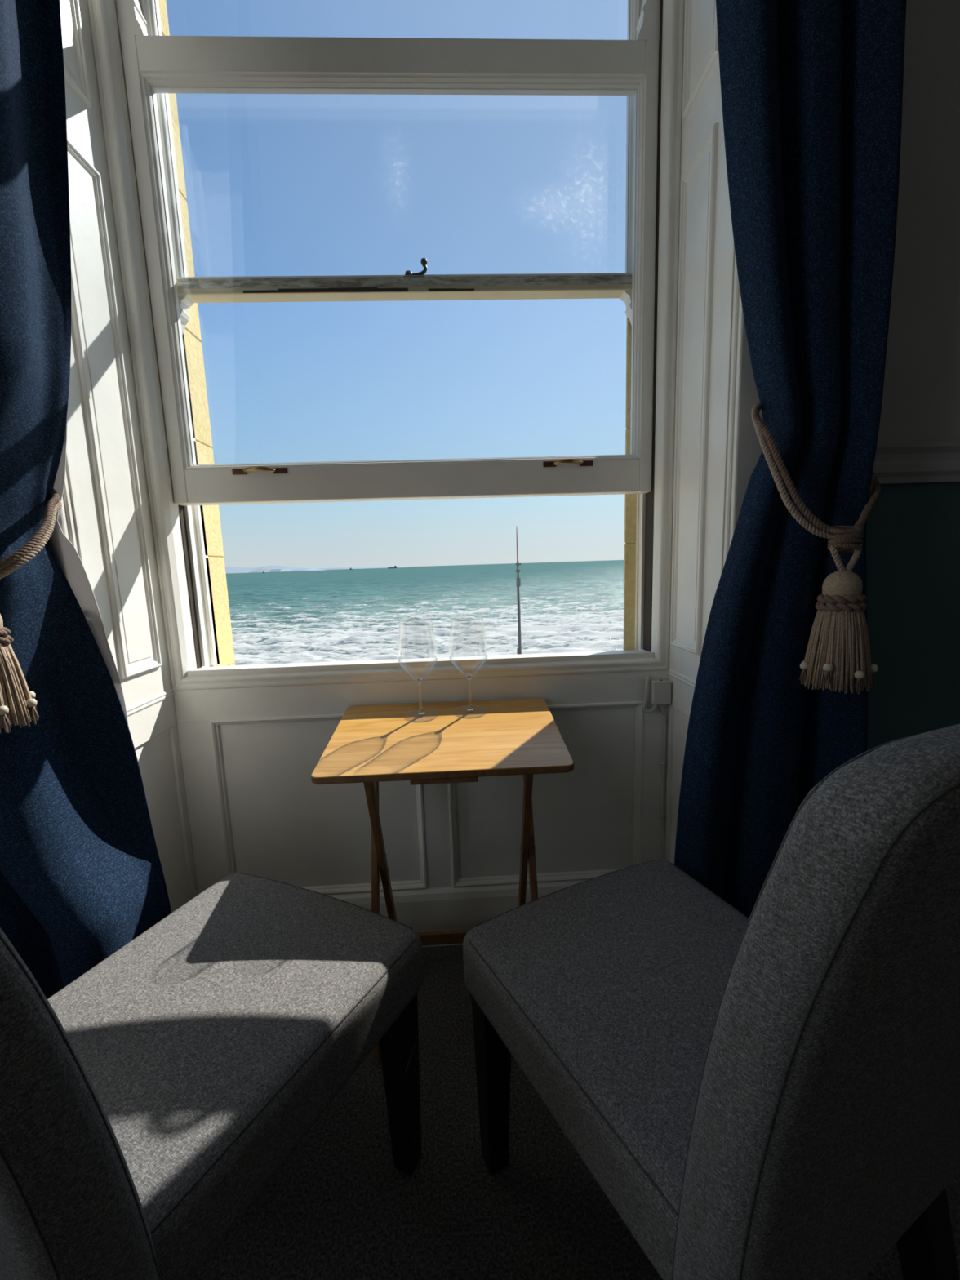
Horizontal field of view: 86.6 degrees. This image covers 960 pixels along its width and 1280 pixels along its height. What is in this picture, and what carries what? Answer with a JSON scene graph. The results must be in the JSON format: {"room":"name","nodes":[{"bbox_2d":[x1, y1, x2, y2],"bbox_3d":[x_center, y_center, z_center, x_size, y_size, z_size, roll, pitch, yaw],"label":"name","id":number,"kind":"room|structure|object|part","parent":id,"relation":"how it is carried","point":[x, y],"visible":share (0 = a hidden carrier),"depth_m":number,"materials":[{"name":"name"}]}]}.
{"room":"hotel room","nodes":[
{"label":"hotel room","id":0,"kind":"room"},
{"bbox_2d":[59,0,198,912],"bbox_3d":[-0.825,-0.489,1.085,0.078,2.800,0.300,-2,8,-2],"label":"wall","id":1,"kind":"structure","parent":0,"point":[105,494],"depth_m":1.10,"materials":[{"name":"white paint"}]},
{"bbox_3d":[-0.825,-1.460,0.947,0.009,0.718,0.142,-2,8,-2],"label":"panel","id":2,"kind":"part","parent":1,"relation":"part of","materials":[{"name":"white paint"}]},
{"bbox_3d":[-0.793,-0.455,1.096,0.009,1.072,0.142,-2,8,-2],"label":"panel","id":3,"kind":"part","parent":1,"relation":"part of","materials":[{"name":"white paint"}]},
{"bbox_2d":[158,0,636,666],"bbox_3d":[0.013,2.302,1.863,10.000,15.000,0.128,-2,8,-2],"label":"wall","id":4,"kind":"structure","parent":0,"point":[193,348],"depth_m":1.42,"materials":[{"name":"yellow paint"}]},
{"bbox_2d":[173,670,668,894],"bbox_3d":[-0.131,0.474,1.407,1.285,0.757,0.065,-2,8,-2],"label":"wall","id":5,"kind":"structure","parent":0,"point":[250,756],"depth_m":1.38,"materials":[{"name":"white paint"}]},
{"bbox_3d":[-0.421,0.446,1.365,0.538,0.508,0.016,-2,8,-2],"label":"panel moulding","id":6,"kind":"part","parent":5,"relation":"part of","materials":[{"name":"white paint"}]},
{"bbox_3d":[0.180,0.423,1.389,0.530,0.508,0.016,-2,8,-2],"label":"panel moulding","id":7,"kind":"part","parent":5,"relation":"part of","materials":[{"name":"white paint"}]},
{"bbox_2d":[648,678,671,704],"bbox_3d":[0.475,0.136,1.342,0.050,0.065,0.030,-2,8,-2],"label":"junction box","id":8,"kind":"object","parent":5,"relation":"attached to","point":[660,690],"visible":1,"depth_m":1.33,"materials":[{"name":"white plastic"}]},
{"bbox_2d":[642,675,657,712],"bbox_3d":[0.449,0.143,1.347,0.039,0.102,0.019,-2,8,-2],"label":"cable","id":9,"kind":"object","parent":8,"relation":"attached to","point":[646,685],"visible":0.98,"depth_m":1.34,"materials":[{"name":"white plastic"}]},
{"bbox_2d":[659,704,667,859],"bbox_3d":[0.497,0.492,1.400,0.026,0.664,0.021,-2,8,-2],"label":"cable","id":10,"kind":"object","parent":5,"relation":"attached to","point":[664,717],"visible":0.86,"depth_m":1.39,"materials":[{"name":"white plastic"}]},
{"bbox_2d":[326,879,589,946],"bbox_3d":[-0.120,0.771,1.416,1.261,0.168,0.014,-2,8,-2],"label":"baseboard","id":11,"kind":"structure","parent":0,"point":[460,908],"depth_m":1.41,"materials":[{"name":"white paint"}]},
{"bbox_2d":[191,944,959,1279],"bbox_3d":[0.474,1.129,-0.141,3.750,0.120,3.550,-2,8,-2],"label":"floor","id":12,"kind":"structure","parent":0,"point":[339,1206],"depth_m":0.85,"materials":[{"name":"grey carpet"}]},
{"bbox_2d":[0,872,423,1279],"bbox_3d":[-0.435,0.498,0.696,0.474,0.939,0.638,2,9,25],"label":"dining chair","id":13,"kind":"object","parent":12,"relation":"on","point":[147,1103],"visible":1,"depth_m":0.62,"materials":[{"name":"grey fabric"}]},
{"bbox_3d":[-0.537,0.380,0.470,0.470,0.634,0.182,2,9,25],"label":"backrest","id":14,"kind":"part","parent":13,"relation":"part of","materials":[{"name":"grey fabric"}]},
{"bbox_3d":[-0.136,0.761,0.883,0.054,0.345,0.054,2,9,25],"label":"leg","id":15,"kind":"part","parent":13,"relation":"part of","materials":[{"name":"black paint"}]},
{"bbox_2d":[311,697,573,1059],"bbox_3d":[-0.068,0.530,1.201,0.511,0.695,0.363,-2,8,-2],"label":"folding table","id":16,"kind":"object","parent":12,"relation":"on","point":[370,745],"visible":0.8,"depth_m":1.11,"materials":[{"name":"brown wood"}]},
{"bbox_3d":[-0.240,0.554,1.168,0.015,0.667,0.262,-2,8,-2],"label":"leg","id":17,"kind":"part","parent":16,"relation":"part of","materials":[{"name":"brown wood"}]},
{"bbox_3d":[-0.224,0.560,1.205,0.015,0.645,0.292,-2,8,-2],"label":"leg","id":18,"kind":"part","parent":16,"relation":"part of","materials":[{"name":"brown wood"}]},
{"bbox_2d":[397,619,437,722],"bbox_3d":[-0.146,0.070,1.212,0.095,0.244,0.120,-2,8,-2],"label":"wine glass","id":19,"kind":"object","parent":16,"relation":"on","point":[421,712],"visible":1,"depth_m":1.22,"materials":[{"name":"clear glass"}]},
{"bbox_2d":[397,619,437,678],"bbox_3d":[-0.147,0.028,1.201,0.095,0.147,0.095,-2,15,-2],"label":"bowl","id":20,"kind":"object","parent":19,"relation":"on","point":[431,620],"depth_m":1.19,"materials":[{"name":"clear glass"}]},
{"bbox_3d":[-0.145,0.136,1.229,0.019,0.092,0.019,-2,15,-2],"label":"stem","id":21,"kind":"part","parent":19,"relation":"part of","materials":[{"name":"clear glass"}]},
{"bbox_2d":[448,616,488,718],"bbox_3d":[-0.027,0.063,1.227,0.095,0.244,0.120,-2,8,-2],"label":"wine glass","id":22,"kind":"object","parent":16,"relation":"on","point":[468,677],"visible":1,"depth_m":1.23,"materials":[{"name":"clear glass"}]},
{"bbox_2d":[448,616,488,675],"bbox_3d":[-0.028,0.021,1.216,0.095,0.147,0.095,-2,15,-2],"label":"bowl","id":23,"kind":"object","parent":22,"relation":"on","point":[481,616],"depth_m":1.21,"materials":[{"name":"clear glass"}]},
{"bbox_3d":[-0.025,0.129,1.244,0.019,0.092,0.019,-2,15,-2],"label":"stem","id":24,"kind":"part","parent":22,"relation":"part of","materials":[{"name":"clear glass"}]},
{"bbox_3d":[0.104,0.548,1.218,0.015,0.645,0.292,-2,8,-2],"label":"leg","id":25,"kind":"part","parent":16,"relation":"part of","materials":[{"name":"brown wood"}]},
{"bbox_3d":[0.122,0.541,1.183,0.015,0.667,0.262,-2,8,-2],"label":"leg","id":26,"kind":"part","parent":16,"relation":"part of","materials":[{"name":"brown wood"}]},
{"bbox_2d":[462,724,959,1279],"bbox_3d":[0.306,0.474,0.695,0.474,0.939,0.638,-6,9,-25],"label":"dining chair","id":27,"kind":"object","parent":12,"relation":"on","point":[773,1093],"visible":1,"depth_m":0.42,"materials":[{"name":"grey fabric"}]},
{"bbox_3d":[0.024,0.756,0.881,0.054,0.345,0.054,-6,9,-25],"label":"leg","id":28,"kind":"part","parent":27,"relation":"part of","materials":[{"name":"black paint"}]},
{"bbox_3d":[0.277,0.545,0.772,0.474,0.124,0.491,-6,9,-25],"label":"seat","id":29,"kind":"part","parent":27,"relation":"part of","materials":[{"name":"grey fabric"}]},
{"bbox_3d":[0.402,0.350,0.469,0.470,0.634,0.182,-6,9,-25],"label":"backrest","id":30,"kind":"part","parent":27,"relation":"part of","materials":[{"name":"grey fabric"}]},
{"bbox_3d":[0.558,0.775,0.641,0.054,0.345,0.129,-6,9,-25],"label":"leg","id":31,"kind":"part","parent":27,"relation":"part of","materials":[{"name":"black paint"}]},
{"bbox_2d":[663,0,739,864],"bbox_3d":[0.512,-0.539,1.138,0.078,2.800,0.300,-2,8,-2],"label":"wall","id":32,"kind":"structure","parent":0,"point":[708,287],"depth_m":1.11,"materials":[{"name":"white paint"}]},
{"bbox_3d":[0.481,-0.505,1.162,0.009,1.072,0.152,-2,8,-2],"label":"panel","id":33,"kind":"part","parent":32,"relation":"part of","materials":[{"name":"white paint"}]},
{"bbox_3d":[0.449,-1.511,1.012,0.009,0.718,0.152,-2,8,-2],"label":"panel","id":34,"kind":"part","parent":32,"relation":"part of","materials":[{"name":"white paint"}]},
{"bbox_2d":[866,0,959,750],"bbox_3d":[0.354,-0.641,1.177,3.750,3.000,0.420,-2,8,-2],"label":"wall","id":35,"kind":"structure","parent":0,"point":[913,530],"depth_m":1.01,"materials":[{"name":"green paint"}]},
{"bbox_2d":[57,495,69,540],"bbox_3d":[-0.868,-0.464,0.927,0.146,2.800,0.014,-2,8,-2],"label":"trim","id":36,"kind":"structure","parent":35,"relation":"attached to","point":[62,521],"depth_m":0.96,"materials":[{"name":"white paint"}]},
{"bbox_2d":[87,0,684,690],"bbox_3d":[-0.174,-0.890,1.260,1.420,2.100,0.174,-2,8,-2],"label":"window","id":37,"kind":"structure","parent":35,"relation":"in","point":[137,66],"depth_m":1.24,"materials":[{"name":"white gloss paint"},{"name":"clear glass"},{"name":"brass"}]},
{"bbox_3d":[-0.179,-0.950,1.231,1.211,1.182,0.045,-2,8,-2],"label":"sash","id":38,"kind":"part","parent":37,"relation":"part of","materials":[{"name":"paint"}]},
{"bbox_3d":[-0.193,-1.319,1.226,1.211,1.089,0.045,-2,8,-2],"label":"sash","id":39,"kind":"part","parent":37,"relation":"part of","materials":[{"name":"paint"}]},
{"bbox_3d":[-0.176,-0.889,1.290,1.142,0.035,0.044,-2,8,-2],"label":"meeting rail","id":40,"kind":"part","parent":37,"relation":"part of","materials":[{"name":"white wood"}]},
{"bbox_2d":[729,291,763,545],"bbox_3d":[0.569,-0.518,0.985,0.146,2.800,0.014,-2,8,-2],"label":"trim","id":41,"kind":"structure","parent":35,"relation":"attached to","point":[747,450],"depth_m":0.99,"materials":[{"name":"white paint"}]},
{"bbox_2d":[872,440,959,484],"bbox_3d":[1.452,-0.378,1.038,1.590,0.080,0.028,-2,8,-2],"label":"trim","id":42,"kind":"structure","parent":35,"relation":"attached to","point":[905,462],"depth_m":1.01,"materials":[{"name":"beige paint"}]},
{"bbox_3d":[0.376,-1.946,-0.598,3.750,0.100,3.550,-2,8,-2],"label":"ceiling","id":43,"kind":"structure","parent":0,"visible":0},
{"bbox_2d":[0,0,171,999],"bbox_3d":[-0.889,-0.543,0.803,0.581,2.965,0.206,-2,8,-2],"label":"curtain","id":44,"kind":"object","parent":43,"relation":"hanging from","point":[82,876],"visible":0.76,"depth_m":0.89,"materials":[{"name":"blue fabric"}]},
{"bbox_2d":[0,488,62,733],"bbox_3d":[-0.955,-0.108,0.851,0.447,0.505,0.249,-2,8,-2],"label":"tieback","id":45,"kind":"object","parent":44,"relation":"attached to","point":[18,704],"visible":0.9,"depth_m":0.82,"materials":[{"name":"beige fabric"}]},
{"bbox_3d":[-0.959,-0.229,0.861,0.445,0.270,0.183,-2,8,-2],"label":"cord","id":46,"kind":"part","parent":45,"relation":"part of","materials":[{"name":"fabric"}]},
{"bbox_3d":[-0.961,-0.219,0.868,0.445,0.270,0.183,-2,8,-2],"label":"cord","id":47,"kind":"part","parent":45,"relation":"part of","materials":[{"name":"beige fabric"}]},
{"bbox_2d":[674,0,906,918],"bbox_3d":[0.559,-0.605,0.906,0.437,2.965,0.084,-2,8,-2],"label":"curtain","id":48,"kind":"object","parent":43,"relation":"hanging from","point":[811,91],"visible":0.69,"depth_m":0.91,"materials":[{"name":"blue fabric"}]},
{"bbox_2d":[751,402,880,693],"bbox_3d":[0.633,-0.196,0.918,0.268,0.545,0.232,-2,8,-2],"label":"tieback","id":49,"kind":"object","parent":48,"relation":"attached to","point":[837,655],"visible":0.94,"depth_m":0.86,"materials":[{"name":"beige fabric"}]},
{"bbox_3d":[0.626,-0.321,0.933,0.265,0.280,0.166,-2,8,-2],"label":"cord","id":50,"kind":"part","parent":49,"relation":"part of","materials":[{"name":"beige fabric"}]},
{"bbox_3d":[0.629,-0.329,0.928,0.265,0.284,0.167,-2,8,-2],"label":"cord","id":51,"kind":"part","parent":49,"relation":"part of","materials":[{"name":"fabric"}]},
{"label":"outside","id":52,"kind":"structure","parent":0,"visible":0},
{"bbox_2d":[225,565,324,573],"bbox_3d":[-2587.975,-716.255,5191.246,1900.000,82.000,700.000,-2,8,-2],"label":"headland","id":53,"kind":"structure","parent":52,"point":[268,568],"depth_m":4987.09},
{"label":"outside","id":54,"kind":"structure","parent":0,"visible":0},
{"bbox_2d":[297,566,406,569],"bbox_3d":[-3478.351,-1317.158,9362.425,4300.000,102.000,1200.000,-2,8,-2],"label":"headland","id":55,"kind":"structure","parent":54,"point":[313,567],"depth_m":8883.94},
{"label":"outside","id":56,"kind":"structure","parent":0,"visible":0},
{"bbox_2d":[225,560,624,665],"bbox_3d":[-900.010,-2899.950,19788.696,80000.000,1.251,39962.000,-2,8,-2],"label":"sea","id":57,"kind":"structure","parent":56,"point":[341,615],"depth_m":99.88,"materials":[{"name":"liquid"}]},
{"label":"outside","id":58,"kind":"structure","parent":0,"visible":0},
{"bbox_3d":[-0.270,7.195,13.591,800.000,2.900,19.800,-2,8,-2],"label":"promenade","id":59,"kind":"object","parent":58,"visible":0},
{"bbox_2d":[515,528,521,654],"bbox_3d":[1.241,0.951,15.676,0.170,8.740,0.100,-2,8,-2],"label":"antenna mast","id":60,"kind":"object","parent":59,"relation":"on","point":[517,571],"visible":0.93,"depth_m":15.33,"materials":[{"name":"grey metal"}]}
]}

